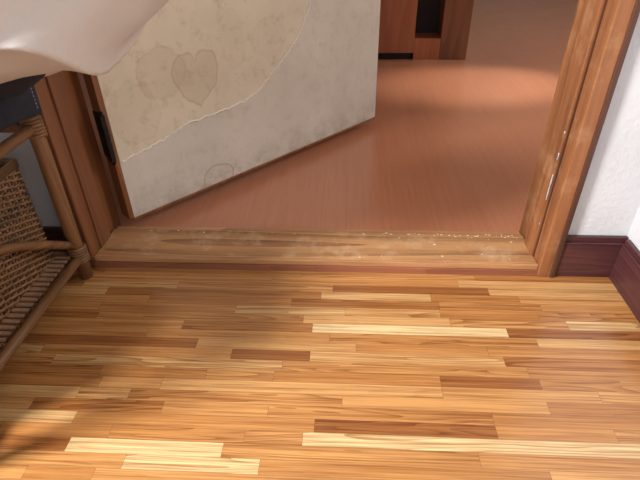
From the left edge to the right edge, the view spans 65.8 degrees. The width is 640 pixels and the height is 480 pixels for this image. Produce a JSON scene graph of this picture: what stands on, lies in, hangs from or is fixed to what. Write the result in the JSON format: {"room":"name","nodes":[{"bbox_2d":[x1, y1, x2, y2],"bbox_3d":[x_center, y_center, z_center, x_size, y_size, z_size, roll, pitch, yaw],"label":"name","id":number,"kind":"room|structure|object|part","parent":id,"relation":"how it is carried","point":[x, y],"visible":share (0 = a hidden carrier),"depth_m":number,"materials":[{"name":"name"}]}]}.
{"room":"bedroom","nodes":[
{"label":"bedroom","id":0,"kind":"room"},
{"bbox_2d":[0,266,639,479],"bbox_3d":[-0.620,0.715,0.000,2.187,0.020,2.327,1,35,3],"label":"floor","id":1,"kind":"structure","parent":0,"point":[127,373],"depth_m":0.71,"materials":[{"name":"brown wood"}]},
{"bbox_2d":[0,114,93,371],"bbox_3d":[-0.655,0.001,0.650,0.450,0.420,0.425,1,35,3],"label":"shelf","id":2,"kind":"object","parent":1,"relation":"on","point":[33,129],"visible":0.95,"depth_m":0.79,"materials":[{"name":"wood"}]},
{"bbox_3d":[-0.648,-0.176,0.767,0.422,0.016,0.017,1,35,3],"label":"rail","id":3,"kind":"part","parent":2,"relation":"part of","materials":[{"name":"wood"}]},
{"bbox_3d":[-0.448,-0.060,0.593,0.017,0.016,0.397,1,35,3],"label":"rail","id":4,"kind":"part","parent":2,"relation":"part of","materials":[{"name":"wood"}]},
{"bbox_2d":[0,74,45,131],"bbox_3d":[-0.575,-0.155,0.534,0.555,0.185,0.396,1,35,3],"label":"garment","id":5,"kind":"object","parent":2,"relation":"on","point":[19,101],"visible":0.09,"depth_m":0.67,"materials":[{"name":"fabric"}]},
{"bbox_2d":[0,0,168,83],"bbox_3d":[-0.406,-0.293,0.525,0.556,0.285,0.274,1,35,3],"label":"cloth","id":6,"kind":"object","parent":5,"relation":"on","point":[38,37],"visible":0.99,"depth_m":0.49,"materials":[{"name":"fabric"}]},
{"bbox_2d":[0,158,54,322],"bbox_3d":[-0.653,0.049,0.683,0.359,0.194,0.353,1,35,3],"label":"wicker basket","id":7,"kind":"object","parent":2,"relation":"on","point":[19,221],"visible":0.85,"depth_m":0.77,"materials":[{"name":"brown wicker"}]},
{"bbox_3d":[-0.444,0.142,0.732,0.017,0.016,0.397,1,35,3],"label":"rail","id":8,"kind":"part","parent":2,"relation":"part of","materials":[{"name":"wicker"}]},
{"bbox_3d":[-0.645,0.026,0.905,0.422,0.016,0.017,1,35,3],"label":"rail","id":9,"kind":"part","parent":2,"relation":"part of","materials":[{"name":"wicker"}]},
{"bbox_3d":[-0.436,-0.106,0.801,0.024,0.420,0.023,1,35,3],"label":"leg","id":10,"kind":"part","parent":2,"relation":"part of","materials":[{"name":"wood"}]},
{"bbox_2d":[42,226,69,265],"bbox_3d":[-1.054,0.003,0.954,1.198,0.085,0.011,1,35,3],"label":"board","id":11,"kind":"object","parent":1,"relation":"on","point":[50,236],"depth_m":0.90,"materials":[{"name":"brown wood"}]},
{"bbox_3d":[-1.055,-0.029,0.934,1.198,0.011,0.008,1,35,3],"label":"cap","id":12,"kind":"part","parent":11,"relation":"part of","materials":[{"name":"brown wood"}]},
{"bbox_2d":[95,261,537,275],"bbox_3d":[-0.016,0.052,0.920,0.821,0.012,0.006,1,35,3],"label":"strip","id":13,"kind":"object","parent":1,"relation":"on","point":[119,264],"visible":1,"depth_m":0.92,"materials":[{"name":"brown wood"}]},
{"bbox_2d":[97,229,536,262],"bbox_3d":[-0.014,0.019,0.960,0.821,0.022,0.096,1,35,3],"label":"board","id":14,"kind":"object","parent":1,"relation":"on","point":[160,242],"visible":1,"depth_m":0.95,"materials":[{"name":"brown wood"}]},
{"bbox_2d":[94,254,537,268],"bbox_3d":[-0.016,0.040,0.917,0.821,0.012,0.008,1,35,3],"label":"front nosing","id":15,"kind":"object","parent":14,"relation":"attached to","point":[98,257],"visible":1,"depth_m":0.91,"materials":[{"name":"brown wood"}]},
{"bbox_2d":[150,230,513,257],"bbox_3d":[0.018,0.008,0.956,0.729,0.001,0.084,1,35,3],"label":"flakes","id":16,"kind":"object","parent":14,"relation":"on","point":[150,230],"visible":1,"depth_m":0.97,"materials":[{"name":"beige paint"}]},
{"bbox_2d":[555,235,628,276],"bbox_3d":[0.477,0.029,0.877,0.108,0.085,0.011,1,35,3],"label":"board","id":17,"kind":"object","parent":1,"relation":"on","point":[578,259],"depth_m":0.87,"materials":[{"name":"brown wood"}]},
{"bbox_3d":[0.477,-0.002,0.857,0.108,0.011,0.008,1,35,3],"label":"cap","id":18,"kind":"part","parent":17,"relation":"part of","materials":[{"name":"brown wood"}]},
{"bbox_2d":[609,239,639,322],"bbox_3d":[0.466,0.691,-0.086,0.011,0.085,2.324,1,35,3],"label":"board","id":19,"kind":"object","parent":1,"relation":"on","point":[625,273],"depth_m":0.83,"materials":[{"name":"brown wood"}]},
{"bbox_3d":[0.467,0.661,-0.107,0.008,0.011,2.324,1,35,3],"label":"cap","id":20,"kind":"part","parent":19,"relation":"part of","materials":[{"name":"brown wood"}]},
{"bbox_2d":[0,14,639,235],"bbox_3d":[-0.537,-0.957,0.338,2.260,2.350,0.115,1,35,3],"label":"wall","id":21,"kind":"structure","parent":0,"point":[609,201],"depth_m":0.80,"materials":[{"name":"white paint"}]},
{"bbox_2d":[34,77,99,266],"bbox_3d":[-0.453,-0.795,0.382,0.027,2.030,0.038,1,35,3],"label":"door frame","id":22,"kind":"structure","parent":21,"relation":"attached to","point":[56,140],"depth_m":0.84,"materials":[{"name":"brown wood"}]},
{"bbox_2d":[45,71,110,247],"bbox_3d":[-0.448,-0.803,0.421,0.029,2.000,0.043,1,35,3],"label":"door frame","id":23,"kind":"object","parent":21,"relation":"attached to","point":[55,82],"visible":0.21,"depth_m":0.86,"materials":[{"name":"brown wood"}]},
{"bbox_2d":[61,70,120,233],"bbox_3d":[-0.453,-0.834,0.465,0.024,2.000,0.069,1,35,3],"label":"left rebate","id":24,"kind":"object","parent":21,"relation":"attached to","point":[71,80],"visible":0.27,"depth_m":0.93,"materials":[{"name":"brown wood"}]},
{"bbox_2d":[97,0,380,217],"bbox_3d":[-0.137,-1.018,0.717,0.033,1.950,0.787,29,44,36],"label":"door","id":25,"kind":"structure","parent":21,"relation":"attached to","point":[324,86],"depth_m":1.20,"materials":[{"name":"beige paint"}]},
{"bbox_2d":[83,73,133,218],"bbox_3d":[-0.414,-0.850,0.479,0.047,1.950,0.018,29,44,36],"label":"door edge","id":26,"kind":"object","parent":25,"relation":"attached to","point":[91,81],"depth_m":0.93,"materials":[{"name":"brown wood"}]},
{"bbox_2d":[92,110,107,156],"bbox_3d":[-0.409,-0.197,0.932,0.030,0.090,0.003,29,44,36],"label":"hinge leaf","id":27,"kind":"object","parent":26,"relation":"attached to","point":[94,113],"depth_m":0.93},
{"bbox_3d":[-0.396,-0.187,0.917,0.016,0.090,0.008,29,44,36],"label":"hinge leaf","id":28,"kind":"part","parent":26,"relation":"part of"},
{"bbox_2d":[98,111,116,164],"bbox_3d":[-0.394,-0.188,0.919,0.011,0.104,0.011,28,44,36],"label":"hinge knuckle","id":29,"kind":"object","parent":26,"relation":"attached to","point":[100,112],"depth_m":0.91},
{"bbox_2d":[97,0,309,161],"bbox_3d":[-0.205,-1.012,0.608,0.002,1.815,0.558,29,44,36],"label":"wallpaper","id":30,"kind":"object","parent":25,"relation":"attached to","point":[193,59],"visible":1,"depth_m":0.99},
{"bbox_2d":[122,0,310,162],"bbox_3d":[-0.203,-1.012,0.609,0.005,1.817,0.558,29,44,36],"label":"tear curl","id":31,"kind":"object","parent":25,"relation":"attached to","point":[264,81],"visible":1,"depth_m":1.09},
{"bbox_2d":[133,117,374,219],"bbox_3d":[-0.123,-0.213,1.271,0.033,0.006,0.787,29,44,36],"label":"rail","id":32,"kind":"object","parent":25,"relation":"attached to","point":[313,143],"visible":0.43,"depth_m":1.20,"materials":[{"name":"brown wood"}]},
{"bbox_2d":[519,0,587,238],"bbox_3d":[0.402,-0.817,0.419,0.026,2.000,0.061,1,35,3],"label":"right rebate","id":33,"kind":"object","parent":21,"relation":"attached to","point":[582,4],"visible":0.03,"depth_m":0.84,"materials":[{"name":"brown wood"}]},
{"bbox_2d":[524,0,604,255],"bbox_3d":[0.392,-0.789,0.379,0.031,2.000,0.043,1,35,3],"label":"door frame","id":34,"kind":"object","parent":21,"relation":"attached to","point":[594,8],"visible":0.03,"depth_m":0.78,"materials":[{"name":"brown wood"}]},
{"bbox_2d":[539,131,565,224],"bbox_3d":[0.387,-0.099,0.829,0.002,0.174,0.004,1,35,3],"label":"paint","id":35,"kind":"object","parent":34,"relation":"attached to","point":[565,131],"visible":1,"depth_m":0.83,"materials":[{"name":"white paint"}]},
{"bbox_2d":[533,0,607,256],"bbox_3d":[0.390,-0.776,0.360,0.022,2.000,0.004,1,35,3],"label":"bead","id":36,"kind":"object","parent":21,"relation":"attached to","point":[605,2],"visible":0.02,"depth_m":0.76,"materials":[{"name":"brown wood"}]},
{"bbox_2d":[534,0,635,275],"bbox_3d":[0.394,-0.780,0.339,0.027,2.030,0.038,1,35,3],"label":"door frame","id":37,"kind":"structure","parent":21,"relation":"attached to","point":[617,14],"depth_m":0.74,"materials":[{"name":"brown wood"}]},
{"bbox_2d":[549,0,639,277],"bbox_3d":[0.405,-0.772,0.327,0.009,2.030,0.016,1,35,3],"label":"right casing edge","id":38,"kind":"object","parent":21,"relation":"attached to","point":[636,10],"visible":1,"depth_m":0.73,"materials":[{"name":"brown wood"}]},
{"bbox_2d":[77,0,577,231],"bbox_3d":[0.597,-1.052,2.539,4.300,0.020,3.770,1,35,3],"label":"floor","id":39,"kind":"structure","parent":0,"point":[449,145],"depth_m":1.34,"materials":[{"name":"laminate"}]},
{"bbox_2d":[116,226,520,234],"bbox_3d":[-0.011,-0.011,1.007,0.821,0.018,0.016,1,35,3],"label":"rail","id":40,"kind":"object","parent":39,"relation":"on","point":[118,227],"visible":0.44,"depth_m":1.00,"materials":[{"name":"brown wood"}]},
{"bbox_2d":[378,0,417,58],"bbox_3d":[0.083,-1.657,1.826,0.625,1.800,0.510,1,35,3],"label":"tall cabinet","id":41,"kind":"object","parent":39,"relation":"on","point":[397,25],"visible":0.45,"depth_m":2.04,"materials":[{"name":"brown wood"}]},
{"bbox_2d":[437,0,473,59],"bbox_3d":[0.551,-1.799,1.535,0.115,2.350,0.220,1,35,3],"label":"post","id":42,"kind":"object","parent":39,"relation":"on","point":[455,16],"visible":0.75,"depth_m":2.04,"materials":[{"name":"brown wood"}]},
{"bbox_2d":[415,0,440,32],"bbox_3d":[0.449,-1.832,1.586,0.125,2.350,0.110,1,35,3],"label":"wall","id":43,"kind":"structure","parent":0,"point":[427,17],"depth_m":2.12,"materials":[{"name":"black"}]},
{"bbox_2d":[410,33,440,59],"bbox_3d":[0.454,-0.837,2.137,0.108,0.085,0.110,1,35,3],"label":"baseboard","id":44,"kind":"structure","parent":43,"relation":"attached to","point":[426,45],"depth_m":2.09,"materials":[{"name":"brown wood"}]},
{"bbox_2d":[627,206,639,250],"bbox_3d":[0.492,-0.245,-0.725,0.073,2.350,2.335,1,35,3],"label":"wall","id":45,"kind":"structure","parent":0,"point":[634,232],"depth_m":0.83,"materials":[{"name":"white paint"}]}
]}

